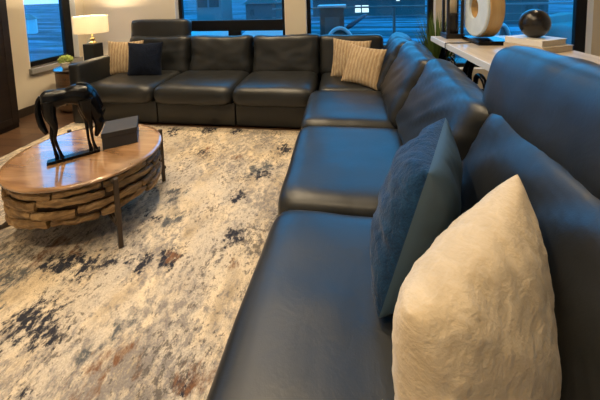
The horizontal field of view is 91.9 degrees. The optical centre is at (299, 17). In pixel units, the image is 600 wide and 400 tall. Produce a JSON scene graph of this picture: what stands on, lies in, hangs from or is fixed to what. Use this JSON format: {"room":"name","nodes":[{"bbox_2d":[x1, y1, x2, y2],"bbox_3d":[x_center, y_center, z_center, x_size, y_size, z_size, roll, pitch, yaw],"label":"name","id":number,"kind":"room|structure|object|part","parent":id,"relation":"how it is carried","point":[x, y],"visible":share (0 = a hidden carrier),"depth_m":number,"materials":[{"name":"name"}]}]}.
{"room":"living room","nodes":[
{"label":"living room","id":0,"kind":"room"},
{"bbox_2d":[6,0,86,109],"bbox_3d":[-4.067,-0.861,1.499,0.160,4.700,6.400,-1,5,8],"label":"wall","id":1,"kind":"structure","parent":0,"point":[28,87],"depth_m":3.82,"materials":[{"name":"paint"}]},
{"bbox_2d":[18,104,34,118],"bbox_3d":[-3.913,1.423,1.677,0.018,0.110,6.400,-1,5,8],"label":"baseboard","id":2,"kind":"structure","parent":1,"relation":"attached to","point":[28,110],"depth_m":3.83,"materials":[{"name":"brown paint"}]},
{"bbox_2d":[23,0,82,74],"bbox_3d":[-3.677,-1.253,4.111,0.205,3.975,0.780,-1,5,8],"label":"window","id":3,"kind":"structure","parent":1,"relation":"in","point":[67,10],"depth_m":4.50,"materials":[{"name":"black"}]},
{"bbox_3d":[-3.749,-1.290,4.123,0.060,3.900,0.750,-1,5,8],"label":"frame","id":4,"kind":"part","parent":3,"relation":"part of","materials":[{"name":"black"}]},
{"bbox_3d":[-3.591,0.689,4.269,0.145,0.075,0.780,-1,5,8],"label":"sill","id":5,"kind":"part","parent":3,"relation":"part of","materials":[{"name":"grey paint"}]},
{"bbox_2d":[0,108,300,157],"bbox_3d":[-0.037,1.462,1.146,8.160,0.100,6.720,-1,5,8],"label":"floor","id":6,"kind":"structure","parent":0,"point":[28,131],"depth_m":3.35,"materials":[{"name":"brown wood"}]},
{"bbox_2d":[0,0,19,134],"bbox_3d":[-3.603,0.218,2.846,0.321,2.300,1.160,-1,5,8],"label":"tall cabinet","id":7,"kind":"object","parent":6,"relation":"on","point":[9,114],"visible":1,"depth_m":3.36,"materials":[{"name":"brown wood"}]},
{"bbox_2d":[53,62,76,110],"bbox_3d":[-3.063,0.944,4.132,0.664,0.550,0.664,-1,5,8],"label":"side table","id":8,"kind":"object","parent":6,"relation":"on","point":[62,80],"visible":0.27,"depth_m":3.83,"materials":[{"name":"brown wood"}]},
{"bbox_3d":[-3.079,0.805,3.899,0.571,0.145,0.187,-1,5,3],"label":"drawer","id":9,"kind":"part","parent":8,"relation":"part of","materials":[{"name":"brown wood"}]},
{"bbox_3d":[-3.069,1.134,3.926,0.571,0.145,0.187,-1,5,3],"label":"drawer","id":10,"kind":"part","parent":8,"relation":"part of","materials":[{"name":"brown wood"}]},
{"bbox_2d":[57,55,73,68],"bbox_3d":[-3.173,0.592,3.930,0.187,0.191,0.181,-1,5,8],"label":"potted succulent","id":11,"kind":"object","parent":8,"relation":"on","point":[62,59],"visible":1,"depth_m":3.89,"materials":[{"name":"green plant"}]},
{"bbox_2d":[61,62,70,68],"bbox_3d":[-3.172,0.645,3.934,0.108,0.083,0.108,-1,5,8],"label":"pot","id":12,"kind":"object","parent":11,"relation":"attached to","point":[64,65],"depth_m":3.89,"materials":[{"name":"beige ceramic"}]},
{"bbox_2d":[72,14,108,60],"bbox_3d":[-2.967,0.302,4.144,0.410,0.720,0.410,-1,5,8],"label":"table lamp","id":13,"kind":"object","parent":8,"relation":"on","point":[87,24],"visible":0.99,"depth_m":4.06,"materials":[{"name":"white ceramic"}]},
{"bbox_3d":[-2.973,0.088,4.126,0.410,0.240,0.410,-1,5,8],"label":"lamp shade","id":14,"kind":"part","parent":13,"relation":"part of","materials":[{"name":"fabric"}]},
{"bbox_2d":[0,122,299,399],"bbox_3d":[-1.536,1.430,1.370,3.060,0.012,4.000,-1,5,8],"label":"area rug","id":15,"kind":"object","parent":6,"relation":"on","point":[83,316],"visible":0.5,"depth_m":1.55,"materials":[{"name":"beige carpet"}]},
{"bbox_2d":[0,124,165,248],"bbox_3d":[-1.481,1.145,2.057,0.990,0.438,0.882,-1,5,8],"label":"coffee table","id":16,"kind":"object","parent":15,"relation":"on","point":[35,194],"visible":0.88,"depth_m":1.77,"materials":[{"name":"brown wood"}]},
{"bbox_2d":[34,82,105,165],"bbox_3d":[-1.512,0.682,1.932,0.367,0.508,0.161,-5,6,-34],"label":"horse sculpture","id":17,"kind":"object","parent":16,"relation":"on","point":[88,102],"visible":1,"depth_m":1.89,"materials":[{"name":"black metal"}]},
{"bbox_3d":[-1.107,1.162,1.748,0.087,0.435,0.023,2,6,40],"label":"leg","id":18,"kind":"part","parent":16,"relation":"part of","materials":[{"name":"brown metal"}]},
{"bbox_2d":[101,116,138,149],"bbox_3d":[-1.338,0.852,2.174,0.220,0.118,0.236,-4,5,-27],"label":"lidded box","id":19,"kind":"object","parent":16,"relation":"on","point":[124,131],"visible":1,"depth_m":2.10,"materials":[{"name":"black"}]},
{"bbox_3d":[-1.340,0.811,2.171,0.220,0.036,0.236,-4,5,-27],"label":"lid","id":20,"kind":"part","parent":19,"relation":"part of","materials":[{"name":"black"}]},
{"bbox_3d":[-1.127,1.113,2.339,0.051,0.435,0.024,-5,6,-38],"label":"leg","id":21,"kind":"part","parent":16,"relation":"part of","materials":[{"name":"brown metal"}]},
{"bbox_2d":[68,19,599,399],"bbox_3d":[-0.821,0.683,2.452,4.144,1.239,3.742,-1,5,8],"label":"sectional sofa","id":22,"kind":"object","parent":15,"relation":"on","point":[307,325],"visible":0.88,"depth_m":1.12,"materials":[{"name":"leather"}]},
{"bbox_3d":[-2.614,0.864,4.033,0.150,0.720,1.140,-1,5,8],"label":"armrest","id":23,"kind":"part","parent":22,"relation":"part of","materials":[{"name":"leather"}]},
{"bbox_2d":[107,40,143,74],"bbox_3d":[-2.391,0.544,3.969,0.485,0.474,0.152,-2,5,-9],"label":"throw pillow","id":24,"kind":"object","parent":22,"relation":"on","point":[117,51],"visible":0.5,"depth_m":3.91,"materials":[{"name":"beige fabric"}]},
{"bbox_2d":[90,70,180,103],"bbox_3d":[-2.106,0.865,3.771,0.908,0.255,0.848,-1,5,8],"label":"seat cushion","id":25,"kind":"object","parent":22,"relation":"on","point":[119,88],"depth_m":3.41,"materials":[{"name":"leather"}]},
{"bbox_2d":[127,42,162,75],"bbox_3d":[-2.033,0.548,3.803,0.464,0.457,0.169,-2,5,1],"label":"throw pillow","id":26,"kind":"object","parent":22,"relation":"on","point":[143,59],"visible":0.91,"depth_m":3.75,"materials":[{"name":"black fabric"}]},
{"bbox_2d":[129,35,192,72],"bbox_3d":[-1.988,0.530,4.172,0.940,0.563,0.287,-1,-5,8],"label":"cushion","id":27,"kind":"object","parent":22,"relation":"on","point":[176,54],"depth_m":4.02,"materials":[{"name":"leather"}]},
{"bbox_2d":[154,70,248,105],"bbox_3d":[-1.177,0.852,3.640,0.973,0.255,0.846,-1,5,8],"label":"seat cushion","id":28,"kind":"object","parent":22,"relation":"on","point":[185,87],"depth_m":3.29,"materials":[{"name":"leather"}]},
{"bbox_2d":[189,35,253,73],"bbox_3d":[-1.085,0.515,4.044,0.901,0.557,0.291,-1,-5,8],"label":"cushion","id":29,"kind":"object","parent":22,"relation":"on","point":[210,53],"depth_m":3.92,"materials":[{"name":"leather"}]},
{"bbox_2d":[233,71,318,107],"bbox_3d":[-0.259,0.835,3.512,0.933,0.256,0.846,-1,5,8],"label":"seat cushion","id":30,"kind":"object","parent":22,"relation":"on","point":[254,89],"depth_m":3.17,"materials":[{"name":"leather"}]},
{"bbox_2d":[252,34,319,74],"bbox_3d":[-0.184,0.502,3.920,0.925,0.579,0.287,-1,-5,8],"label":"cushion","id":31,"kind":"object","parent":22,"relation":"on","point":[294,52],"depth_m":3.79,"materials":[{"name":"leather"}]},
{"bbox_2d":[206,210,394,399],"bbox_3d":[0.216,1.045,0.941,0.865,0.242,0.898,-1,5,11],"label":"seat cushion","id":32,"kind":"object","parent":22,"relation":"on","point":[307,325],"depth_m":0.89,"materials":[{"name":"leather"}]},
{"bbox_3d":[-0.492,0.632,4.216,3.880,0.490,0.160,-1,5,8],"label":"frame","id":33,"kind":"part","parent":22,"relation":"part of","materials":[{"name":"leather"}]},
{"bbox_2d":[278,126,402,216],"bbox_3d":[0.356,0.966,1.825,0.865,0.245,0.901,-1,5,8],"label":"seat cushion","id":34,"kind":"object","parent":22,"relation":"on","point":[343,170],"depth_m":1.66,"materials":[{"name":"leather"}]},
{"bbox_2d":[319,72,376,90],"bbox_3d":[0.641,0.818,3.484,0.802,0.225,0.806,-1,5,8],"label":"seat cushion","id":35,"kind":"object","parent":22,"relation":"on","point":[328,82],"depth_m":3.21,"materials":[{"name":"leather"}]},
{"bbox_2d":[301,90,395,129],"bbox_3d":[0.476,0.893,2.681,0.863,0.244,0.835,-1,5,8],"label":"seat cushion","id":36,"kind":"object","parent":22,"relation":"on","point":[335,108],"depth_m":2.50,"materials":[{"name":"leather"}]},
{"bbox_2d":[331,38,370,76],"bbox_3d":[0.604,0.495,3.475,0.490,0.483,0.154,1,6,30],"label":"throw pillow","id":37,"kind":"object","parent":22,"relation":"on","point":[341,47],"visible":0.55,"depth_m":3.49,"materials":[{"name":"beige fabric"}]},
{"bbox_2d":[319,34,382,73],"bbox_3d":[0.674,0.492,3.834,0.840,0.555,0.274,-1,-5,8],"label":"cushion","id":38,"kind":"object","parent":22,"relation":"on","point":[326,47],"depth_m":3.75,"materials":[{"name":"leather"}]},
{"bbox_2d":[341,43,386,90],"bbox_3d":[0.705,0.532,3.228,0.482,0.445,0.225,2,6,38],"label":"throw pillow","id":39,"kind":"object","parent":22,"relation":"on","point":[363,66],"visible":0.95,"depth_m":3.16,"materials":[{"name":"beige fabric"}]},
{"bbox_2d":[376,32,412,90],"bbox_3d":[1.071,0.501,3.268,0.288,0.630,0.717,26,11,7],"label":"cushion","id":40,"kind":"object","parent":22,"relation":"on","point":[396,40],"depth_m":3.04,"materials":[{"name":"leather"}]},
{"bbox_2d":[380,41,435,128],"bbox_3d":[0.973,0.562,2.560,0.291,0.624,0.833,26,11,7],"label":"cushion","id":41,"kind":"object","parent":22,"relation":"on","point":[408,60],"depth_m":2.40,"materials":[{"name":"leather"}]},
{"bbox_2d":[370,118,462,317],"bbox_3d":[0.438,0.690,1.076,0.295,0.521,0.568,1,5,25],"label":"throw pillow","id":42,"kind":"object","parent":22,"relation":"on","point":[419,198],"visible":0.92,"depth_m":0.88,"materials":[{"name":"blue fabric"}]},
{"bbox_2d":[395,59,488,160],"bbox_3d":[0.858,0.633,1.733,0.291,0.636,0.948,26,11,7],"label":"cushion","id":43,"kind":"object","parent":22,"relation":"on","point":[437,89],"depth_m":1.68,"materials":[{"name":"leather"}]},
{"bbox_2d":[392,175,561,399],"bbox_3d":[0.416,0.721,0.658,0.521,0.531,0.251,-5,6,-33],"label":"throw pillow","id":44,"kind":"object","parent":22,"relation":"on","point":[474,318],"visible":0.99,"depth_m":0.55,"materials":[{"name":"beige fabric"}]},
{"bbox_2d":[460,113,599,399],"bbox_3d":[0.738,0.711,0.848,0.289,0.630,0.970,26,11,7],"label":"cushion","id":45,"kind":"object","parent":22,"relation":"on","point":[562,186],"depth_m":0.75,"materials":[{"name":"leather"}]},
{"bbox_2d":[411,11,468,64],"bbox_3d":[1.643,0.534,3.442,0.734,1.270,0.734,-3,5,-11],"label":"potted grass","id":46,"kind":"object","parent":6,"relation":"on","point":[434,48],"depth_m":3.39,"materials":[{"name":"green plant"}]},
{"bbox_2d":[431,36,599,90],"bbox_3d":[1.569,0.777,1.908,0.765,1.036,2.020,-1,5,8],"label":"console table","id":47,"kind":"object","parent":6,"relation":"on","point":[482,56],"visible":0.12,"depth_m":2.15,"materials":[{"name":"white stone"}]},
{"bbox_2d":[440,0,464,38],"bbox_3d":[1.456,-0.111,2.763,0.164,0.600,0.170,-1,5,8],"label":"candle lantern","id":48,"kind":"object","parent":47,"relation":"on","point":[451,32],"visible":0.99,"depth_m":2.73,"materials":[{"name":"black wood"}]},
{"bbox_3d":[1.403,-0.118,2.833,0.022,0.515,0.022,-1,5,8],"label":"post","id":49,"kind":"part","parent":48,"relation":"part of","materials":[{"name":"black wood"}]},
{"bbox_3d":[1.386,-0.107,2.711,0.022,0.515,0.022,-1,5,8],"label":"post","id":50,"kind":"part","parent":48,"relation":"part of","materials":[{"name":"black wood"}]},
{"bbox_2d":[450,0,456,12],"bbox_3d":[1.455,-0.142,2.761,0.072,0.189,0.072,-1,5,8],"label":"candle","id":51,"kind":"object","parent":48,"relation":"on","point":[453,3],"depth_m":2.73,"materials":[{"name":"beige wax"}]},
{"bbox_2d":[450,13,458,33],"bbox_3d":[1.460,0.048,2.777,0.104,0.190,0.104,-1,5,8],"label":"candle holder","id":52,"kind":"object","parent":48,"relation":"on","point":[454,17],"depth_m":2.74,"materials":[{"name":"black metal"}]},
{"bbox_3d":[1.526,-0.120,2.816,0.022,0.515,0.022,-1,5,8],"label":"post","id":53,"kind":"part","parent":48,"relation":"part of","materials":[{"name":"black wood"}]},
{"bbox_3d":[1.509,-0.110,2.693,0.022,0.515,0.022,-1,5,8],"label":"post","id":54,"kind":"part","parent":48,"relation":"part of","materials":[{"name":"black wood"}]},
{"bbox_2d":[445,42,470,59],"bbox_3d":[1.350,0.323,2.486,0.224,0.232,0.028,-2,5,-2],"label":"power cord","id":55,"kind":"object","parent":47,"relation":"hanging from","point":[449,42],"visible":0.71,"depth_m":2.48,"materials":[{"name":"black plastic"}]},
{"bbox_3d":[1.669,0.727,2.626,0.685,1.012,0.388,-1,5,8],"label":"leg frame","id":56,"kind":"part","parent":47,"relation":"part of","materials":[{"name":"black metal"}]},
{"bbox_3d":[1.595,0.773,2.093,0.685,1.012,0.388,-1,5,8],"label":"leg frame","id":57,"kind":"part","parent":47,"relation":"part of","materials":[{"name":"black metal"}]},
{"bbox_2d":[462,0,504,45],"bbox_3d":[1.595,-0.071,2.525,0.255,0.551,0.512,-1,5,8],"label":"ring sculpture","id":58,"kind":"object","parent":47,"relation":"on","point":[483,19],"visible":0.96,"depth_m":2.38,"materials":[{"name":"white"}]},
{"bbox_2d":[503,42,573,52],"bbox_3d":[1.767,0.210,2.161,0.300,0.042,0.285,-3,5,-16],"label":"book","id":59,"kind":"object","parent":47,"relation":"on","point":[561,48],"visible":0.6,"depth_m":2.05,"materials":[{"name":"beige paper"}]},
{"bbox_2d":[505,34,566,47],"bbox_3d":[1.754,0.166,2.166,0.260,0.045,0.262,-3,5,-18],"label":"book","id":60,"kind":"object","parent":59,"relation":"on","point":[544,41],"visible":0.9,"depth_m":2.08,"materials":[{"name":"white paper"}]},
{"bbox_2d":[519,9,550,37],"bbox_3d":[1.746,0.038,2.159,0.190,0.211,0.190,-1,5,8],"label":"decorative orb","id":61,"kind":"object","parent":60,"relation":"on","point":[534,23],"visible":1,"depth_m":2.10,"materials":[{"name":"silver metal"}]},
{"bbox_2d":[83,0,599,88],"bbox_3d":[0.341,-1.212,4.184,8.160,4.700,0.160,-1,5,8],"label":"wall","id":62,"kind":"structure","parent":0,"point":[121,13],"depth_m":4.57,"materials":[{"name":"paint"}]},
{"bbox_2d":[174,0,285,35],"bbox_3d":[-1.107,-1.286,4.371,1.737,4.102,0.152,-1,5,8],"label":"window","id":63,"kind":"structure","parent":62,"relation":"in","point":[234,27],"depth_m":4.50,"materials":[{"name":"black"}]},
{"bbox_2d":[305,0,435,41],"bbox_3d":[0.951,-1.321,4.084,1.802,4.102,0.152,-1,5,8],"label":"window","id":64,"kind":"structure","parent":62,"relation":"in","point":[431,4],"depth_m":4.12,"materials":[{"name":"black"}]},
{"bbox_2d":[453,0,593,68],"bbox_3d":[2.907,-1.355,3.812,1.692,4.102,0.152,-1,5,8],"label":"window","id":65,"kind":"structure","parent":62,"relation":"in","point":[582,21],"depth_m":3.84,"materials":[{"name":"black"}]},
{"label":"outside","id":66,"kind":"structure","parent":0,"visible":0},
{"bbox_2d":[24,0,572,60],"bbox_3d":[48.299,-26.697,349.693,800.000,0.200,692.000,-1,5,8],"label":"window","id":67,"kind":"structure","parent":66,"point":[47,42],"depth_m":36.67,"materials":[{"name":"glass"}]},
{"bbox_2d":[25,14,37,33],"bbox_3d":[-31.913,0.688,33.477,2.508,2.300,2.108,-5,6,-37],"label":"house","id":68,"kind":"structure","parent":67,"relation":"on","point":[31,21],"depth_m":33.28,"materials":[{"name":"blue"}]},
{"bbox_2d":[196,0,232,19],"bbox_3d":[-12.341,-1.804,42.074,3.802,4.720,4.202,-1,5,8],"label":"house","id":69,"kind":"structure","parent":67,"relation":"on","point":[206,9],"depth_m":40.22,"materials":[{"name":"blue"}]},
{"bbox_2d":[244,0,281,19],"bbox_3d":[-5.256,-1.752,43.635,5.016,3.950,5.616,-1,5,8],"label":"house","id":70,"kind":"structure","parent":67,"relation":"on","point":[255,9],"depth_m":41.27,"materials":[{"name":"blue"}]},
{"bbox_2d":[313,0,424,16],"bbox_3d":[10.804,-2.753,47.411,19.380,4.400,7.380,-1,5,8],"label":"house","id":71,"kind":"structure","parent":67,"relation":"on","point":[349,3],"depth_m":44.86,"materials":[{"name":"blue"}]},
{"bbox_2d":[504,0,548,23],"bbox_3d":[23.789,-1.561,31.032,2.850,4.000,4.350,-1,5,8],"label":"house","id":72,"kind":"structure","parent":67,"relation":"on","point":[544,7],"depth_m":29.52,"materials":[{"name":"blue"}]},
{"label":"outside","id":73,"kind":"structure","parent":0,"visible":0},
{"bbox_2d":[455,58,466,61],"bbox_3d":[1.069,1.165,5.714,13.500,0.170,2.630,-1,5,8],"label":"floor","id":74,"kind":"structure","parent":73,"point":[459,59],"depth_m":6.46,"materials":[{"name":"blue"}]},
{"bbox_2d":[191,31,228,35],"bbox_3d":[-1.925,0.725,5.998,1.162,0.930,0.945,-1,5,8],"label":"furniture","id":75,"kind":"object","parent":74,"relation":"on","point":[194,33],"visible":0.04,"depth_m":5.98,"materials":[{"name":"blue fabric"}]},
{"bbox_2d":[242,30,282,36],"bbox_3d":[-0.686,0.693,5.822,1.139,0.939,0.940,-1,5,8],"label":"furniture","id":76,"kind":"object","parent":74,"relation":"on","point":[273,32],"visible":0.03,"depth_m":5.81,"materials":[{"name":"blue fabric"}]},
{"bbox_2d":[317,4,345,35],"bbox_3d":[0.650,0.412,5.772,0.540,1.345,0.480,-1,5,8],"label":"stone pillar","id":77,"kind":"structure","parent":74,"relation":"on","point":[331,15],"depth_m":5.54,"materials":[{"name":"grey stone"}]},
{"bbox_3d":[0.622,0.417,5.568,0.280,0.870,0.012,-1,5,8],"label":"inset panel","id":78,"kind":"part","parent":77,"relation":"part of","materials":[{"name":"grey stone"}]},
{"bbox_2d":[329,26,351,34],"bbox_3d":[0.741,0.657,5.029,0.590,0.976,0.595,-2,5,-2],"label":"patio chair","id":79,"kind":"object","parent":74,"relation":"on","point":[339,30],"visible":0.11,"depth_m":5.23,"materials":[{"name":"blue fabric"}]},
{"bbox_3d":[0.727,0.455,5.260,0.484,0.540,0.070,-2,5,-2],"label":"backrest","id":80,"kind":"part","parent":79,"relation":"part of","materials":[{"name":"grey fabric"}]},
{"bbox_2d":[346,14,365,28],"bbox_3d":[1.093,0.503,5.571,0.404,1.146,0.402,-1,5,8],"label":"folded umbrella","id":81,"kind":"object","parent":74,"relation":"on","point":[353,23],"visible":0.64,"depth_m":5.64,"materials":[{"name":"blue fabric"}]},
{"bbox_2d":[272,2,572,42],"bbox_3d":[2.964,0.361,6.006,7.200,1.275,0.060,-1,5,8],"label":"railing","id":82,"kind":"object","parent":74,"relation":"on","point":[394,15],"visible":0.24,"depth_m":6.08,"materials":[{"name":"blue metal"}]},
{"bbox_3d":[1.994,0.395,6.143,0.050,1.240,0.050,-1,5,8],"label":"post","id":83,"kind":"part","parent":82,"relation":"part of","materials":[{"name":"grey metal"}]},
{"bbox_3d":[2.946,-0.257,5.955,7.200,0.035,0.060,-1,5,8],"label":"rail","id":84,"kind":"part","parent":82,"relation":"part of","materials":[{"name":"grey metal"}]},
{"bbox_2d":[495,23,510,35],"bbox_3d":[3.700,0.582,4.916,0.590,0.976,0.595,-5,6,-32],"label":"patio chair","id":85,"kind":"object","parent":74,"relation":"on","point":[504,31],"visible":0.12,"depth_m":5.15,"materials":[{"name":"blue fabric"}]},
{"bbox_3d":[3.563,0.386,5.110,0.484,0.540,0.070,-5,6,-32],"label":"backrest","id":86,"kind":"part","parent":85,"relation":"part of","materials":[{"name":"grey fabric"}]},
{"bbox_2d":[544,12,572,43],"bbox_3d":[4.603,0.494,5.063,0.992,1.150,0.861,-1,5,8],"label":"furniture","id":87,"kind":"object","parent":74,"relation":"on","point":[561,23],"visible":0.12,"depth_m":4.79,"materials":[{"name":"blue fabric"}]}
]}

